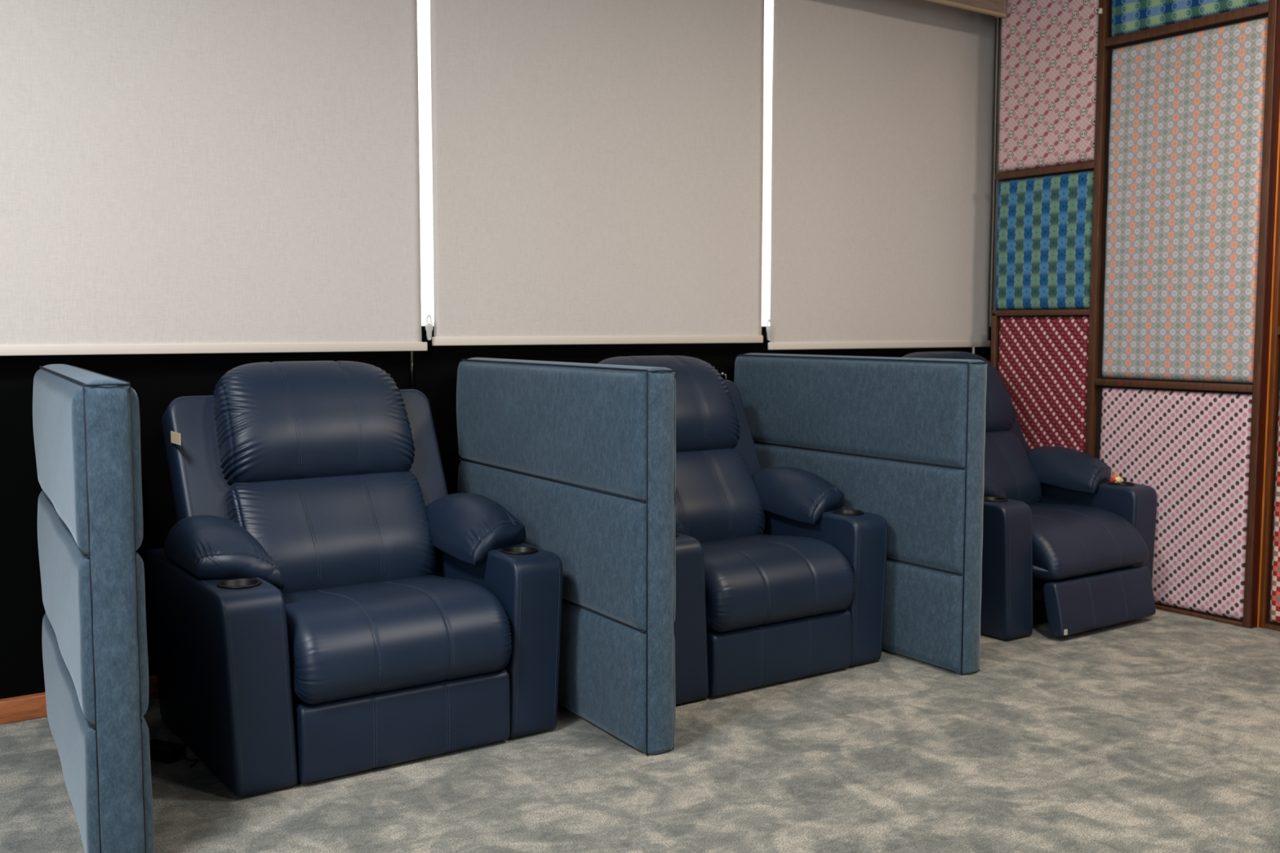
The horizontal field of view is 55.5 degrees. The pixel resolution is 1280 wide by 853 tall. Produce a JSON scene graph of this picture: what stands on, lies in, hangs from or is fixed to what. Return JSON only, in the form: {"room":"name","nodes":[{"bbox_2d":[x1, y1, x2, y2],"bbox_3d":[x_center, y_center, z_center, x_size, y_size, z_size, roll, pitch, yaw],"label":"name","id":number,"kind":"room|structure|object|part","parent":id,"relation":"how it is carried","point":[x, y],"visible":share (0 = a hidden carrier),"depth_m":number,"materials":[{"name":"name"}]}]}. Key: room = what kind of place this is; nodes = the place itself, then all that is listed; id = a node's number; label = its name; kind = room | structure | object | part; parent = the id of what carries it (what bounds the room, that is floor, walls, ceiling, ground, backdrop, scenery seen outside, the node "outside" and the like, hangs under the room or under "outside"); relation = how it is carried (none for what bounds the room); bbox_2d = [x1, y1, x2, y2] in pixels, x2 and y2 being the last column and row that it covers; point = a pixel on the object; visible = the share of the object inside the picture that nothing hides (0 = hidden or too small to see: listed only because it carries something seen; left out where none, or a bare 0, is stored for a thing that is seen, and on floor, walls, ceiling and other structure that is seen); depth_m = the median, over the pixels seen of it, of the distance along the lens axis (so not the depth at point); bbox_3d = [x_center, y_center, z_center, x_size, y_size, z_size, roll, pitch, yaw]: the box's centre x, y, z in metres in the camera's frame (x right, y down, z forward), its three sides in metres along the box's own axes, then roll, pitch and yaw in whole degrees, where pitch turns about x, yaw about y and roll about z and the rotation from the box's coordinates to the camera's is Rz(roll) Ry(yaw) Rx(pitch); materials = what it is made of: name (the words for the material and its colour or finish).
{"room":"lounge","nodes":[
{"label":"lounge","id":0,"kind":"room"},
{"bbox_2d":[0,17,1001,699],"bbox_3d":[-1.382,-0.698,4.609,8.450,3.300,0.150,-3,6,-35],"label":"wall","id":1,"kind":"structure","parent":0,"point":[157,380],"depth_m":4.35,"materials":[{"name":"black paint"}]},
{"bbox_2d":[0,675,159,724],"bbox_3d":[-1.349,0.915,4.648,8.200,0.078,0.040,-3,6,-35],"label":"baseboard","id":2,"kind":"structure","parent":1,"relation":"attached to","point":[28,707],"depth_m":4.12,"materials":[{"name":"orange wood"}]},
{"bbox_2d":[0,0,427,355],"bbox_3d":[-1.579,-1.201,4.281,1.741,1.884,0.084,-3,6,-35],"label":"roller blind","id":3,"kind":"object","parent":1,"relation":"attached to","point":[177,176],"visible":1,"depth_m":4.30,"materials":[{"name":"fabric"}]},
{"bbox_2d":[422,0,432,340],"bbox_3d":[-0.832,-1.199,4.732,0.033,1.722,0.014,-3,6,-35],"label":"chain","id":4,"kind":"object","parent":3,"relation":"hanging from","point":[428,327],"visible":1,"depth_m":4.76,"materials":[{"name":"beige plastic"}]},
{"bbox_2d":[409,351,413,389],"bbox_3d":[-0.913,-0.222,4.870,0.012,0.188,0.011,-3,6,-35],"label":"rod","id":5,"kind":"object","parent":1,"relation":"attached to","point":[411,352],"visible":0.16,"depth_m":4.87,"materials":[{"name":"grey metal"}]},
{"bbox_2d":[430,0,764,346],"bbox_3d":[-0.139,-1.292,5.280,1.718,1.864,0.084,-3,6,-35],"label":"roller blind","id":6,"kind":"object","parent":1,"relation":"attached to","point":[597,165],"visible":1,"depth_m":5.22,"materials":[{"name":"fabric"}]},
{"bbox_2d":[766,0,773,340],"bbox_3d":[0.617,-1.274,5.739,0.033,1.734,0.014,-3,6,-35],"label":"chain","id":7,"kind":"object","parent":6,"relation":"hanging from","point":[769,329],"visible":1,"depth_m":5.76,"materials":[{"name":"beige plastic"}]},
{"bbox_2d":[768,0,997,350],"bbox_3d":[1.262,-1.354,6.255,1.614,1.898,0.084,-3,6,-35],"label":"roller blind","id":8,"kind":"object","parent":1,"relation":"attached to","point":[883,111],"visible":1,"depth_m":6.19,"materials":[{"name":"fabric"}]},
{"bbox_2d":[993,22,1000,307],"bbox_3d":[1.946,-1.351,6.620,0.033,1.724,0.014,-3,6,-35],"label":"chain","id":9,"kind":"object","parent":8,"relation":"hanging from","point":[1000,23],"visible":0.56,"depth_m":6.63,"materials":[{"name":"beige plastic"}]},
{"bbox_2d":[0,608,1279,852],"bbox_3d":[0.870,1.262,1.526,8.450,0.100,7.931,-3,6,-35],"label":"floor","id":10,"kind":"structure","parent":0,"point":[1159,732],"depth_m":3.60,"materials":[{"name":"carpet"}]},
{"bbox_2d":[32,364,154,852],"bbox_3d":[-1.586,0.443,3.472,0.154,1.206,1.450,-3,5,-30],"label":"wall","id":11,"kind":"structure","parent":10,"relation":"on","point":[86,426],"depth_m":2.87,"materials":[{"name":"blue fabric"}]},
{"bbox_2d":[32,368,88,555],"bbox_3d":[-1.639,0.056,3.418,0.040,0.396,1.427,-3,5,-30],"label":"cushion","id":12,"kind":"object","parent":11,"relation":"on","point":[60,397],"depth_m":3.06,"materials":[{"name":"blue fabric"}]},
{"bbox_2d":[37,490,95,726],"bbox_3d":[-1.639,0.457,3.451,0.040,0.406,1.427,-3,5,-30],"label":"cushion","id":13,"kind":"object","parent":11,"relation":"on","point":[68,571],"depth_m":3.08,"materials":[{"name":"blue fabric"}]},
{"bbox_2d":[41,613,99,852],"bbox_3d":[-1.640,0.851,3.484,0.040,0.383,1.427,-3,5,-30],"label":"cushion","id":14,"kind":"object","parent":11,"relation":"on","point":[76,738],"depth_m":3.15,"materials":[{"name":"blue fabric"}]},
{"bbox_2d":[130,387,142,550],"bbox_3d":[-1.540,0.051,3.475,0.040,0.396,1.427,-3,5,-30],"label":"cushion","id":15,"kind":"object","parent":11,"relation":"on","point":[136,505],"depth_m":2.86,"materials":[{"name":"blue fabric"}]},
{"bbox_2d":[136,553,148,718],"bbox_3d":[-1.541,0.452,3.508,0.040,0.406,1.427,-3,5,-30],"label":"cushion","id":16,"kind":"object","parent":11,"relation":"on","point":[142,664],"depth_m":2.90,"materials":[{"name":"blue fabric"}]},
{"bbox_2d":[142,716,154,852],"bbox_3d":[-1.541,0.846,3.540,0.040,0.383,1.427,-3,5,-30],"label":"cushion","id":17,"kind":"object","parent":11,"relation":"on","point":[148,827],"depth_m":2.93,"materials":[{"name":"blue fabric"}]},
{"bbox_2d":[149,738,198,768],"bbox_3d":[-1.580,1.002,3.807,0.512,0.039,0.081,2,5,22],"label":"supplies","id":18,"kind":"object","parent":10,"relation":"on","point":[162,751],"visible":0.7,"depth_m":3.73,"materials":[{"name":"black plastic"}]},
{"bbox_2d":[146,360,562,797],"bbox_3d":[-0.961,0.396,4.037,1.111,1.207,1.022,-3,6,-35],"label":"recliner","id":19,"kind":"object","parent":10,"relation":"on","point":[323,606],"visible":1,"depth_m":3.91,"materials":[{"name":"blue leather"}]},
{"bbox_3d":[-0.956,0.881,4.070,0.660,0.216,0.700,-3,6,-35],"label":"frame","id":20,"kind":"part","parent":19,"relation":"part of","materials":[{"name":"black leather"}]},
{"bbox_2d":[213,360,415,485],"bbox_3d":[-1.149,-0.008,4.274,0.675,0.439,0.339,-3,6,-35],"label":"pillow","id":21,"kind":"object","parent":19,"relation":"on","point":[294,423],"depth_m":4.15,"materials":[{"name":"blue leather"}]},
{"bbox_2d":[225,471,437,594],"bbox_3d":[-1.039,0.378,4.149,0.679,0.427,0.288,-3,6,-35],"label":"lumbar pillow","id":22,"kind":"object","parent":19,"relation":"on","point":[322,531],"depth_m":4.07,"materials":[{"name":"blue leather"}]},
{"bbox_2d":[282,574,511,704],"bbox_3d":[-0.861,0.645,3.914,0.702,0.260,0.673,-3,6,-35],"label":"seat cushion","id":23,"kind":"object","parent":19,"relation":"on","point":[353,639],"depth_m":3.69,"materials":[{"name":"blue leather"}]},
{"bbox_3d":[-0.713,0.908,3.722,0.684,0.233,0.081,-3,6,-35],"label":"footrest panel","id":24,"kind":"part","parent":19,"relation":"part of","materials":[{"name":"blue leather"}]},
{"bbox_2d":[456,357,675,755],"bbox_3d":[-0.308,0.370,4.360,0.154,1.206,1.450,-3,6,-31],"label":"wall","id":25,"kind":"structure","parent":10,"relation":"on","point":[583,455],"depth_m":3.95,"materials":[{"name":"blue fabric"}]},
{"bbox_2d":[456,361,646,501],"bbox_3d":[-0.360,-0.016,4.305,0.040,0.396,1.427,-3,6,-31],"label":"cushion","id":26,"kind":"object","parent":25,"relation":"on","point":[580,428],"depth_m":4.15,"materials":[{"name":"blue fabric"}]},
{"bbox_2d":[457,460,646,631],"bbox_3d":[-0.360,0.385,4.338,0.040,0.406,1.427,-3,6,-31],"label":"cushion","id":27,"kind":"object","parent":25,"relation":"on","point":[597,534],"depth_m":4.02,"materials":[{"name":"blue fabric"}]},
{"bbox_3d":[-0.351,0.182,4.320,0.009,0.009,1.401,-3,6,-31],"label":"seam cord","id":28,"kind":"part","parent":25,"relation":"part of","materials":[{"name":"blue fabric"}]},
{"bbox_2d":[557,600,646,752],"bbox_3d":[-0.360,0.779,4.370,0.040,0.383,1.427,-3,6,-31],"label":"cushion","id":29,"kind":"object","parent":25,"relation":"on","point":[602,679],"depth_m":3.94,"materials":[{"name":"blue fabric"}]},
{"bbox_3d":[-0.352,0.588,4.354,0.009,0.009,1.401,-3,6,-31],"label":"seam cord","id":30,"kind":"part","parent":25,"relation":"part of","materials":[{"name":"blue fabric"}]},
{"bbox_2d":[673,636,675,741],"bbox_3d":[-0.264,0.774,4.429,0.040,0.383,1.427,-3,6,-31],"label":"cushion","id":31,"kind":"object","parent":25,"relation":"on","point":[674,694],"depth_m":3.83,"materials":[{"name":"blue fabric"}]},
{"bbox_2d":[674,378,675,493],"bbox_3d":[-0.263,-0.021,4.364,0.040,0.396,1.427,-3,6,-31],"label":"cushion","id":32,"kind":"object","parent":25,"relation":"on","point":[674,379],"depth_m":3.76,"materials":[{"name":"blue fabric"}]},
{"bbox_2d":[674,505,675,620],"bbox_3d":[-0.263,0.380,4.397,0.040,0.406,1.427,-3,6,-31],"label":"cushion","id":33,"kind":"object","parent":25,"relation":"on","point":[674,505],"depth_m":3.80,"materials":[{"name":"blue fabric"}]},
{"bbox_2d":[597,355,888,704],"bbox_3d":[0.275,0.329,4.869,1.111,1.207,1.022,-3,6,-35],"label":"recliner","id":34,"kind":"object","parent":10,"relation":"on","point":[777,580],"visible":0.65,"depth_m":4.72,"materials":[{"name":"blue leather"}]},
{"bbox_2d":[597,355,740,452],"bbox_3d":[0.087,-0.076,5.106,0.675,0.439,0.339,-3,6,-35],"label":"pillow","id":35,"kind":"object","parent":34,"relation":"on","point":[707,420],"depth_m":5.08,"materials":[{"name":"blue leather"}]},
{"bbox_2d":[674,448,765,542],"bbox_3d":[0.197,0.311,4.980,0.679,0.427,0.288,-3,6,-35],"label":"lumbar pillow","id":36,"kind":"object","parent":34,"relation":"on","point":[717,498],"depth_m":4.97,"materials":[{"name":"blue leather"}]},
{"bbox_2d":[700,534,855,632],"bbox_3d":[0.374,0.578,4.745,0.702,0.260,0.673,-3,6,-35],"label":"seat cushion","id":37,"kind":"object","parent":34,"relation":"on","point":[754,583],"depth_m":4.51,"materials":[{"name":"blue leather"}]},
{"bbox_3d":[0.523,0.840,4.553,0.684,0.233,0.081,-3,6,-35],"label":"footrest panel","id":38,"kind":"part","parent":34,"relation":"part of","materials":[{"name":"blue leather"}]},
{"bbox_2d":[733,352,987,675],"bbox_3d":[0.887,0.300,5.227,0.154,1.206,1.450,-3,6,-33],"label":"partition panel","id":39,"kind":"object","parent":10,"relation":"on","point":[903,439],"depth_m":4.84,"materials":[{"name":"blue fabric"}]},
{"bbox_2d":[733,355,968,468],"bbox_3d":[0.836,-0.086,5.171,0.040,0.396,1.427,-3,6,-33],"label":"cushion","id":40,"kind":"object","parent":39,"relation":"on","point":[905,412],"depth_m":5.03,"materials":[{"name":"blue fabric"}]},
{"bbox_3d":[0.844,0.112,5.187,0.009,0.009,1.401,-3,6,-33],"label":"seam cord","id":41,"kind":"part","parent":39,"relation":"part of","materials":[{"name":"blue fabric"}]},
{"bbox_2d":[754,443,965,574],"bbox_3d":[0.836,0.315,5.204,0.040,0.406,1.427,-3,6,-33],"label":"cushion","id":42,"kind":"object","parent":39,"relation":"on","point":[922,502],"depth_m":4.85,"materials":[{"name":"blue fabric"}]},
{"bbox_2d":[881,559,963,672],"bbox_3d":[0.835,0.709,5.236,0.040,0.383,1.427,-3,6,-33],"label":"cushion","id":43,"kind":"object","parent":39,"relation":"on","point":[923,615],"depth_m":4.77,"materials":[{"name":"blue fabric"}]},
{"bbox_3d":[0.844,0.517,5.220,0.009,0.009,1.401,-3,6,-33],"label":"seam cord","id":44,"kind":"part","parent":39,"relation":"part of","materials":[{"name":"blue fabric"}]},
{"bbox_2d":[902,351,1156,639],"bbox_3d":[1.751,0.259,5.729,1.111,1.207,1.117,-3,6,-35],"label":"recliner","id":45,"kind":"object","parent":10,"relation":"on","point":[1066,546],"visible":0.64,"depth_m":5.41,"materials":[{"name":"blue leather"}]},
{"bbox_2d":[902,351,1015,432],"bbox_3d":[1.536,-0.149,6.006,0.675,0.439,0.339,-3,6,-35],"label":"pillow","id":46,"kind":"object","parent":45,"relation":"on","point":[1000,415],"depth_m":6.00,"materials":[{"name":"blue leather"}]},
{"bbox_2d":[984,430,1041,505],"bbox_3d":[1.646,0.238,5.880,0.679,0.427,0.288,-3,6,-35],"label":"lumbar pillow","id":47,"kind":"object","parent":45,"relation":"on","point":[1017,472],"depth_m":5.90,"materials":[{"name":"blue leather"}]},
{"bbox_3d":[1.729,0.741,5.801,0.660,0.216,0.700,-3,6,-35],"label":"frame","id":48,"kind":"part","parent":45,"relation":"part of","materials":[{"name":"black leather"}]},
{"bbox_2d":[1028,502,1148,580],"bbox_3d":[1.839,0.509,5.624,0.698,0.240,0.726,-3,6,-35],"label":"seat cushion","id":49,"kind":"object","parent":45,"relation":"on","point":[1070,540],"depth_m":5.38,"materials":[{"name":"blue leather"}]},
{"bbox_3d":[2.034,0.765,5.364,0.684,0.231,0.113,-3,6,-35],"label":"footrest panel","id":50,"kind":"part","parent":45,"relation":"part of","materials":[{"name":"blue leather"}]},
{"bbox_2d":[1110,473,1123,483],"bbox_3d":[2.254,0.247,5.749,0.084,0.048,0.046,-3,6,-35],"label":"wrapper","id":51,"kind":"object","parent":45,"relation":"on","point":[1116,479],"visible":1,"depth_m":5.74,"materials":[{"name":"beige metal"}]},
{"bbox_2d":[1115,476,1126,484],"bbox_3d":[2.284,0.296,5.776,0.050,0.108,0.050,-3,6,-35],"label":"cup","id":52,"kind":"object","parent":45,"relation":"in","point":[1124,482],"visible":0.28,"depth_m":5.75,"materials":[{"name":"black plastic"}]},
{"bbox_2d":[995,0,1279,625],"bbox_3d":[4.106,-0.622,3.725,0.460,3.300,7.881,-3,6,-35],"label":"wall","id":53,"kind":"structure","parent":0,"point":[1110,49],"depth_m":5.88,"materials":[{"name":"black"}]},
{"bbox_2d":[998,316,1088,452],"bbox_3d":[2.065,0.117,6.287,0.034,1.362,0.553,-3,6,-35],"label":"fabric panel","id":54,"kind":"object","parent":53,"relation":"attached to","point":[1043,361],"visible":0.44,"depth_m":6.21,"materials":[{"name":"red fabric"}]},
{"bbox_2d":[995,170,1093,309],"bbox_3d":[2.058,-0.939,6.211,0.034,0.674,0.586,-3,6,-35],"label":"fabric panel","id":55,"kind":"object","parent":53,"relation":"attached to","point":[1044,228],"visible":1,"depth_m":6.18,"materials":[{"name":"blue fabric"}]},
{"bbox_2d":[998,0,1098,172],"bbox_3d":[2.057,-1.888,6.136,0.034,1.134,0.587,-3,6,-35],"label":"fabric panel","id":56,"kind":"object","parent":53,"relation":"attached to","point":[1047,100],"visible":0.99,"depth_m":6.13,"materials":[{"name":"pink fabric"}]},
{"bbox_2d":[1098,8,1102,13],"bbox_3d":[2.215,-1.999,5.848,0.016,0.025,0.012,-3,6,-35],"label":"clip","id":57,"kind":"object","parent":53,"relation":"attached to","point":[1100,10],"visible":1,"depth_m":5.84,"materials":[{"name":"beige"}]},
{"bbox_2d":[990,0,1276,628],"bbox_3d":[2.305,-0.794,5.866,0.038,3.290,1.460,-3,6,-35],"label":"panel frame","id":58,"kind":"object","parent":53,"relation":"attached to","point":[1104,42],"visible":0.68,"depth_m":5.72,"materials":[{"name":"brown wood"}]},
{"bbox_3d":[2.058,-0.584,6.239,0.038,0.029,0.592,-3,6,-35],"label":"rail","id":59,"kind":"part","parent":58,"relation":"part of","materials":[{"name":"brown wood"}]},
{"bbox_3d":[2.058,-1.299,6.180,0.038,0.033,0.592,-3,6,-35],"label":"rail","id":60,"kind":"part","parent":58,"relation":"part of","materials":[{"name":"brown wood"}]},
{"bbox_3d":[2.475,-0.194,5.669,0.038,0.032,0.792,-3,6,-35],"label":"rail","id":61,"kind":"part","parent":58,"relation":"part of","materials":[{"name":"brown wood"}]},
{"bbox_3d":[2.476,-1.821,5.535,0.038,0.039,0.792,-3,6,-35],"label":"rail","id":62,"kind":"part","parent":58,"relation":"part of","materials":[{"name":"brown wood"}]},
{"bbox_3d":[2.474,0.858,5.755,0.038,0.016,0.792,-3,6,-35],"label":"rail","id":63,"kind":"part","parent":58,"relation":"part of","materials":[{"name":"brown wood"}]},
{"bbox_2d":[1099,387,1252,620],"bbox_3d":[2.483,0.341,5.704,0.034,1.012,0.758,-3,6,-35],"label":"fabric panel","id":64,"kind":"object","parent":53,"relation":"attached to","point":[1193,448],"visible":0.78,"depth_m":5.60,"materials":[{"name":"pink fabric"}]},
{"bbox_2d":[1102,17,1267,382],"bbox_3d":[2.482,-1.002,5.595,0.034,1.578,0.762,-3,6,-35],"label":"fabric panel","id":65,"kind":"object","parent":53,"relation":"attached to","point":[1186,126],"visible":1,"depth_m":5.55,"materials":[{"name":"fabric"}]},
{"bbox_2d":[1111,0,1268,36],"bbox_3d":[2.481,-2.125,5.506,0.034,0.558,0.770,-3,6,-35],"label":"fabric panel","id":66,"kind":"object","parent":53,"relation":"attached to","point":[1128,16],"visible":1,"depth_m":5.61,"materials":[{"name":"blue fabric"}]},
{"bbox_2d":[1249,0,1279,631],"bbox_3d":[2.998,-0.715,4.913,0.082,3.290,0.902,-3,6,-35],"label":"post","id":67,"kind":"object","parent":53,"relation":"attached to","point":[1271,319],"visible":1,"depth_m":5.31,"materials":[{"name":"red wood"}]},
{"bbox_3d":[3.030,0.914,5.047,0.029,0.020,0.865,-3,6,-35],"label":"rail","id":68,"kind":"part","parent":67,"relation":"part of","materials":[{"name":"brown wood"}]},
{"bbox_2d":[1270,395,1279,623],"bbox_3d":[3.016,0.266,5.008,0.034,1.260,0.805,-3,6,-35],"label":"fabric panel","id":69,"kind":"object","parent":67,"relation":"attached to","point":[1275,582],"visible":1,"depth_m":5.33,"materials":[{"name":"fabric"}]},
{"bbox_3d":[3.031,-0.389,4.940,0.029,0.035,0.865,-3,6,-35],"label":"rail","id":70,"kind":"part","parent":67,"relation":"part of","materials":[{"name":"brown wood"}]},
{"bbox_3d":[0.843,-2.130,1.289,8.450,0.100,8.031,-3,6,-35],"label":"ceiling","id":71,"kind":"structure","parent":0,"visible":0},
{"bbox_2d":[926,0,1006,17],"bbox_3d":[-0.340,-2.148,4.755,5.410,0.306,0.065,-3,6,-35],"label":"pelmet","id":72,"kind":"object","parent":71,"relation":"attached to","point":[997,8],"visible":1,"depth_m":6.18,"materials":[{"name":"beige wood"}]}
]}

